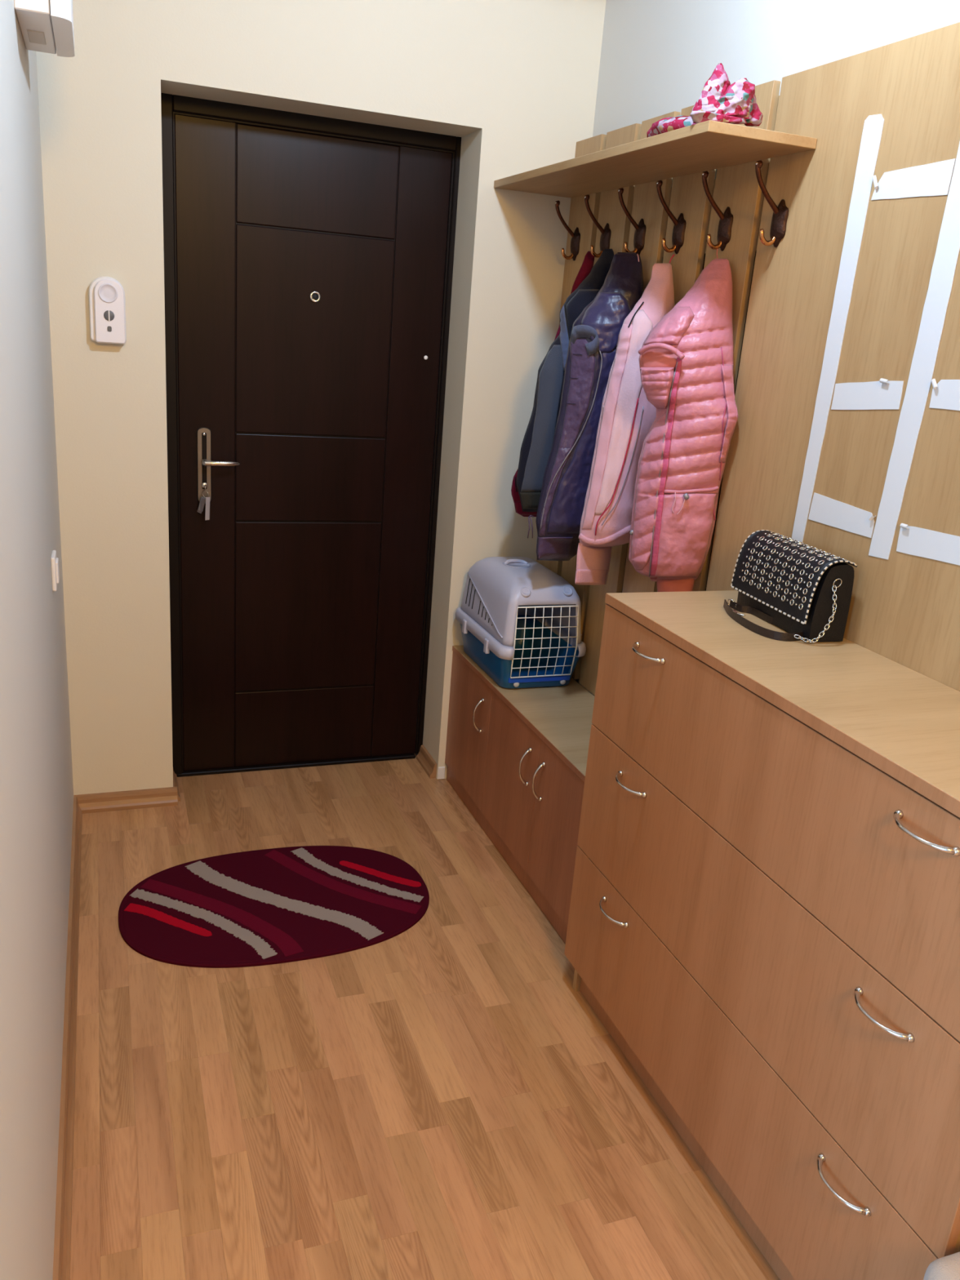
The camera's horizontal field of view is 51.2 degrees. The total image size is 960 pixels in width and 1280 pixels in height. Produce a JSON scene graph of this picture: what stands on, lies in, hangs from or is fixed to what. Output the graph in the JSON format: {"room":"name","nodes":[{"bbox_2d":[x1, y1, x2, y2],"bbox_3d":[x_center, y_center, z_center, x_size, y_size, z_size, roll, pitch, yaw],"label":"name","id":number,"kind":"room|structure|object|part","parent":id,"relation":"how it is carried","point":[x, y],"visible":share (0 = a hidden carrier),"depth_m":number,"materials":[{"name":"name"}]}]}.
{"room":"apartment entrance hallway","nodes":[
{"label":"apartment entrance hallway","id":0,"kind":"room"},
{"bbox_2d":[0,0,73,1279],"bbox_3d":[-0.793,-0.383,1.590,0.120,2.720,2.450,-2,19,-20],"label":"wall","id":1,"kind":"structure","parent":0,"point":[37,784],"depth_m":1.54,"materials":[{"name":"white paint"}]},
{"bbox_2d":[13,0,75,57],"bbox_3d":[-0.824,-1.321,1.889,0.094,0.324,0.344,-2,19,-20],"label":"wall box","id":2,"kind":"object","parent":1,"relation":"attached to","point":[46,26],"visible":1,"depth_m":1.86,"materials":[{"name":"white plastic"}]},
{"bbox_2d":[50,550,59,591],"bbox_3d":[-0.991,-0.162,2.339,0.014,0.080,0.080,-2,19,-20],"label":"light switch","id":3,"kind":"object","parent":1,"relation":"attached to","point":[54,560],"visible":1,"depth_m":2.31,"materials":[{"name":"white plastic"}]},
{"bbox_2d":[52,795,81,1279],"bbox_3d":[-0.828,0.881,2.015,0.022,0.055,2.450,-2,19,-20],"label":"baseboard","id":4,"kind":"structure","parent":1,"relation":"attached to","point":[62,1242],"depth_m":2.00,"materials":[{"name":"brown wood"}]},
{"bbox_2d":[35,0,605,795],"bbox_3d":[-0.497,-0.844,3.125,1.773,2.720,0.360,-2,19,-20],"label":"wall","id":5,"kind":"structure","parent":0,"point":[517,81],"depth_m":2.86,"materials":[{"name":"beige paint"}]},
{"bbox_2d":[88,276,126,344],"bbox_3d":[-1.001,-0.887,2.693,0.092,0.171,0.038,-2,19,-20],"label":"sensor","id":6,"kind":"object","parent":5,"relation":"attached to","point":[107,297],"visible":1,"depth_m":2.68,"materials":[{"name":"white plastic"}]},
{"bbox_2d":[74,786,177,813],"bbox_3d":[-1.107,0.503,3.143,0.304,0.055,0.022,-2,19,-20],"label":"baseboard","id":7,"kind":"structure","parent":5,"relation":"attached to","point":[160,797],"depth_m":3.14,"materials":[{"name":"brown wood"}]},
{"bbox_2d":[173,769,180,801],"bbox_3d":[-1.001,0.466,3.287,0.022,0.055,0.176,-2,19,-20],"label":"baseboard","id":8,"kind":"structure","parent":5,"relation":"attached to","point":[175,777],"depth_m":3.26,"materials":[{"name":"brown wood"}]},
{"bbox_2d":[177,753,415,777],"bbox_3d":[-0.633,0.438,3.538,0.839,0.012,0.031,-2,19,-20],"label":"trim","id":9,"kind":"structure","parent":5,"relation":"attached to","point":[362,759],"depth_m":3.52,"materials":[{"name":"black"}]},
{"bbox_2d":[160,93,461,777],"bbox_3d":[-0.560,-0.545,3.241,0.891,2.072,0.123,-2,19,-20],"label":"door","id":10,"kind":"structure","parent":5,"relation":"in","point":[308,260],"depth_m":3.18,"materials":[{"name":"black wood"}]},
{"bbox_2d":[196,484,209,519],"bbox_3d":[-0.860,-0.430,3.128,0.038,0.111,0.028,17,21,34],"label":"bunch","id":11,"kind":"object","parent":10,"relation":"hanging from","point":[204,500],"visible":1,"depth_m":3.13,"materials":[{"name":"silver metal"}]},
{"bbox_3d":[-0.857,-0.541,3.114,0.043,0.236,0.007,-2,19,-20],"label":"handle","id":12,"kind":"part","parent":10,"relation":"part of","materials":[{"name":"silver metal"}]},
{"bbox_3d":[-0.803,-0.549,3.106,0.116,0.022,0.051,-2,19,-20],"label":"lever","id":13,"kind":"part","parent":10,"relation":"part of","materials":[{"name":"silver metal"}]},
{"bbox_3d":[-0.614,0.298,3.512,0.481,0.274,0.019,-2,19,-20],"label":"panel","id":14,"kind":"part","parent":10,"relation":"part of","materials":[{"name":"brown wood"}]},
{"bbox_3d":[-0.582,-0.113,3.383,0.481,0.581,0.019,-2,19,-20],"label":"panel","id":15,"kind":"part","parent":10,"relation":"part of","materials":[{"name":"brown wood"}]},
{"bbox_3d":[-0.549,-0.523,3.253,0.481,0.275,0.019,-2,19,-20],"label":"panel","id":16,"kind":"part","parent":10,"relation":"part of","materials":[{"name":"brown wood"}]},
{"bbox_3d":[-0.515,-0.945,3.120,0.481,0.603,0.019,-2,19,-20],"label":"panel","id":17,"kind":"part","parent":10,"relation":"part of","materials":[{"name":"brown wood"}]},
{"bbox_3d":[-0.482,-1.360,2.989,0.481,0.263,0.019,-2,19,-20],"label":"panel","id":18,"kind":"part","parent":10,"relation":"part of","materials":[{"name":"brown wood"}]},
{"bbox_2d":[416,744,436,778],"bbox_3d":[-0.192,0.434,3.591,0.022,0.055,0.168,-2,19,-20],"label":"baseboard","id":19,"kind":"structure","parent":5,"relation":"attached to","point":[424,757],"depth_m":3.58,"materials":[{"name":"brown wood"}]},
{"bbox_2d":[437,766,445,779],"bbox_3d":[-0.137,0.465,3.519,0.027,0.048,0.016,-2,19,-20],"label":"trim","id":20,"kind":"structure","parent":5,"relation":"attached to","point":[441,772],"depth_m":3.51,"materials":[{"name":"paint"}]},
{"bbox_2d":[70,753,779,1279],"bbox_3d":[-0.827,1.370,0.659,4.259,0.060,5.880,-2,19,-20],"label":"floor","id":21,"kind":"structure","parent":0,"point":[437,1099],"depth_m":2.07,"materials":[{"name":"laminate"}]},
{"bbox_2d":[118,845,429,968],"bbox_3d":[-0.545,0.705,2.720,0.822,0.009,0.550,-2,19,-20],"label":"rug","id":22,"kind":"object","parent":21,"relation":"on","point":[264,907],"visible":1,"depth_m":2.68,"materials":[{"name":"red carpet"}]},
{"bbox_2d":[444,644,595,943],"bbox_3d":[0.201,0.426,2.984,0.306,0.495,1.147,-2,19,-20],"label":"cabinet","id":23,"kind":"object","parent":21,"relation":"on","point":[517,758],"visible":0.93,"depth_m":2.88,"materials":[{"name":"brown wood"}]},
{"bbox_3d":[-0.036,0.291,3.281,0.016,0.414,0.374,-2,19,-20],"label":"cabinet door","id":24,"kind":"part","parent":23,"relation":"part of","materials":[{"name":"brown wood"}]},
{"bbox_3d":[-0.007,0.237,3.129,0.031,0.117,0.013,-2,19,-20],"label":"handle","id":25,"kind":"part","parent":23,"relation":"part of","materials":[{"name":"silver metal"}]},
{"bbox_3d":[0.092,0.407,2.946,0.016,0.414,0.374,-2,19,-20],"label":"cabinet door","id":26,"kind":"part","parent":23,"relation":"part of","materials":[{"name":"brown wood"}]},
{"bbox_2d":[455,556,586,688],"bbox_3d":[0.124,-0.076,3.152,0.295,0.345,0.456,-2,19,-20],"label":"pet carrier","id":27,"kind":"object","parent":23,"relation":"on","point":[519,620],"visible":1,"depth_m":3.06,"materials":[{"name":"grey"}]},
{"bbox_3d":[0.111,-0.243,3.135,0.083,0.020,0.022,-2,19,-20],"label":"carry handle","id":28,"kind":"part","parent":27,"relation":"part of","materials":[{"name":"grey plastic"}]},
{"bbox_3d":[0.129,-0.136,3.133,0.258,0.190,0.422,-2,19,-20],"label":"carrier lid","id":29,"kind":"part","parent":27,"relation":"part of","materials":[{"name":"grey plastic"}]},
{"bbox_3d":[0.179,0.118,3.021,0.200,0.016,0.010,-2,19,-20],"label":"door sill","id":30,"kind":"part","parent":27,"relation":"part of","materials":[{"name":"blue plastic"}]},
{"bbox_3d":[0.193,0.007,2.973,0.207,0.222,0.019,-2,19,-20],"label":"wire door","id":31,"kind":"part","parent":27,"relation":"part of","materials":[{"name":"white metal"}]},
{"bbox_3d":[0.123,0.354,2.790,0.031,0.117,0.013,-2,19,-20],"label":"handle","id":32,"kind":"part","parent":23,"relation":"part of","materials":[{"name":"silver metal"}]},
{"bbox_3d":[0.155,0.384,2.705,0.031,0.117,0.013,-2,19,-20],"label":"handle","id":33,"kind":"part","parent":23,"relation":"part of","materials":[{"name":"silver metal"}]},
{"bbox_3d":[0.223,0.525,2.604,0.016,0.414,0.392,-2,19,-20],"label":"cabinet door","id":34,"kind":"part","parent":23,"relation":"part of","materials":[{"name":"brown wood"}]},
{"bbox_2d":[564,590,959,1279],"bbox_3d":[0.580,0.543,1.874,0.374,0.997,1.149,-2,19,-20],"label":"dresser","id":35,"kind":"object","parent":21,"relation":"on","point":[764,917],"visible":1,"depth_m":1.67,"materials":[{"name":"brown wood"}]},
{"bbox_3d":[0.283,0.595,2.187,0.031,0.013,0.117,-2,19,-20],"label":"handle","id":36,"kind":"part","parent":35,"relation":"part of","materials":[{"name":"silver metal"}]},
{"bbox_3d":[0.306,0.302,2.094,0.031,0.013,0.117,-2,19,-20],"label":"handle","id":37,"kind":"part","parent":35,"relation":"part of","materials":[{"name":"silver metal"}]},
{"bbox_3d":[0.329,0.026,2.007,0.031,0.013,0.117,-2,19,-20],"label":"handle","id":38,"kind":"part","parent":35,"relation":"part of","materials":[{"name":"silver metal"}]},
{"bbox_3d":[0.421,0.804,1.904,0.017,0.299,1.148,-2,19,-20],"label":"drawer","id":39,"kind":"part","parent":35,"relation":"part of","materials":[{"name":"brown wood"}]},
{"bbox_3d":[0.467,0.231,1.723,0.017,0.281,1.148,-2,19,-20],"label":"drawer","id":40,"kind":"part","parent":35,"relation":"part of","materials":[{"name":"brown wood"}]},
{"bbox_2d":[723,529,857,642],"bbox_3d":[0.607,-0.112,2.019,0.170,0.164,0.296,-2,19,-20],"label":"handbag","id":41,"kind":"object","parent":35,"relation":"on","point":[800,588],"visible":1,"depth_m":1.96,"materials":[{"name":"black leather"}]},
{"bbox_3d":[0.540,0.827,1.517,0.031,0.013,0.117,-2,19,-20],"label":"handle","id":42,"kind":"part","parent":35,"relation":"part of","materials":[{"name":"silver metal"}]},
{"bbox_3d":[0.563,0.534,1.425,0.031,0.013,0.117,-2,19,-20],"label":"handle","id":43,"kind":"part","parent":35,"relation":"part of","materials":[{"name":"silver metal"}]},
{"bbox_3d":[0.585,0.258,1.337,0.031,0.013,0.117,-2,19,-20],"label":"handle","id":44,"kind":"part","parent":35,"relation":"part of","materials":[{"name":"silver metal"}]},
{"bbox_2d":[923,1251,959,1279],"bbox_3d":[0.806,1.053,1.218,0.410,0.455,0.435,-2,19,-20],"label":"stool","id":45,"kind":"object","parent":21,"relation":"on","point":[946,1268],"visible":1,"depth_m":1.26,"materials":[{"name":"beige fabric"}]},
{"bbox_2d":[573,0,959,696],"bbox_3d":[1.259,0.013,0.854,0.120,2.720,5.400,-2,19,-20],"label":"wall","id":46,"kind":"structure","parent":0,"point":[658,57],"depth_m":2.38,"materials":[{"name":"white paint"}]},
{"bbox_2d":[493,80,817,695],"bbox_3d":[0.333,-0.558,2.683,0.302,1.577,1.166,-2,19,-20],"label":"coat rack","id":47,"kind":"object","parent":46,"relation":"attached to","point":[620,188],"visible":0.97,"depth_m":2.46,"materials":[{"name":"brown wood"}]},
{"bbox_2d":[511,251,594,516],"bbox_3d":[0.214,-0.749,2.976,0.204,0.777,0.033,-2,19,-20],"label":"jersey","id":48,"kind":"object","parent":47,"relation":"hanging from","point":[587,265],"visible":0.16,"depth_m":2.90,"materials":[{"name":"red fabric"}]},
{"bbox_2d":[514,248,613,511],"bbox_3d":[0.225,-0.725,2.879,0.226,0.764,0.236,-2,19,-20],"label":"jacket","id":49,"kind":"object","parent":47,"relation":"hanging from","point":[537,442],"visible":0.55,"depth_m":2.83,"materials":[{"name":"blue fabric"}]},
{"bbox_3d":[0.181,-0.628,2.861,0.090,0.418,0.033,7,18,8],"label":"panel","id":50,"kind":"part","parent":49,"relation":"part of","materials":[{"name":"grey fabric"}]},
{"bbox_2d":[559,288,599,370],"bbox_3d":[0.273,-0.860,2.778,0.086,0.220,0.098,-2,19,-20],"label":"hood","id":51,"kind":"object","parent":49,"relation":"attached to","point":[575,303],"depth_m":2.76,"materials":[{"name":"grey fabric"}]},
{"bbox_2d":[527,252,643,560],"bbox_3d":[0.250,-0.616,2.787,0.242,0.885,0.306,-2,19,-20],"label":"jacket","id":52,"kind":"object","parent":47,"relation":"hanging from","point":[593,339],"visible":0.81,"depth_m":2.68,"materials":[{"name":"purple fabric"}]},
{"bbox_3d":[0.289,-0.534,2.729,0.155,0.518,0.100,-2,19,-20],"label":"panel","id":53,"kind":"part","parent":52,"relation":"part of","materials":[{"name":"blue fabric"}]},
{"bbox_2d":[580,292,631,354],"bbox_3d":[0.323,-0.827,2.614,0.123,0.157,0.064,14,20,28],"label":"hood","id":54,"kind":"object","parent":52,"relation":"attached to","point":[602,321],"depth_m":2.60,"materials":[{"name":"purple fabric"}]},
{"bbox_2d":[574,253,674,585],"bbox_3d":[0.354,-0.545,2.615,0.187,0.878,0.246,-2,19,-20],"label":"jacket","id":55,"kind":"object","parent":47,"relation":"hanging from","point":[627,416],"visible":0.88,"depth_m":2.53,"materials":[{"name":"pink fabric"}]},
{"bbox_2d":[493,120,817,197],"bbox_3d":[0.358,-1.169,2.480,0.252,0.020,1.166,-2,19,-20],"label":"shelf","id":56,"kind":"object","parent":47,"relation":"attached to","point":[682,154],"depth_m":2.29,"materials":[{"name":"brown wood"}]},
{"bbox_2d":[628,248,737,591],"bbox_3d":[0.460,-0.480,2.313,0.204,0.816,0.191,-2,19,-20],"label":"jacket","id":57,"kind":"object","parent":47,"relation":"hanging from","point":[686,359],"visible":1,"depth_m":2.28,"materials":[{"name":"pink fabric"}]},
{"bbox_3d":[0.481,-0.243,2.367,0.129,0.220,0.067,4,18,-3],"label":"panel","id":58,"kind":"part","parent":57,"relation":"part of","materials":[{"name":"pink fabric"}]},
{"bbox_2d":[646,62,762,137],"bbox_3d":[0.440,-1.120,2.112,0.174,0.120,0.369,-2,19,-20],"label":"hat","id":59,"kind":"object","parent":47,"relation":"on","point":[719,100],"visible":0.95,"depth_m":1.97,"materials":[{"name":"fabric"}]},
{"bbox_3d":[0.466,-1.094,2.636,0.018,0.165,1.009,-2,19,-20],"label":"rail","id":60,"kind":"part","parent":47,"relation":"part of","materials":[{"name":"brown wood"}]},
{"bbox_2d":[706,22,959,691],"bbox_3d":[0.905,0.094,1.555,0.060,2.052,1.937,-2,19,-20],"label":"wall panel","id":61,"kind":"object","parent":46,"relation":"attached to","point":[845,443],"visible":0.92,"depth_m":1.89,"materials":[{"name":"brown wood"}]}
]}

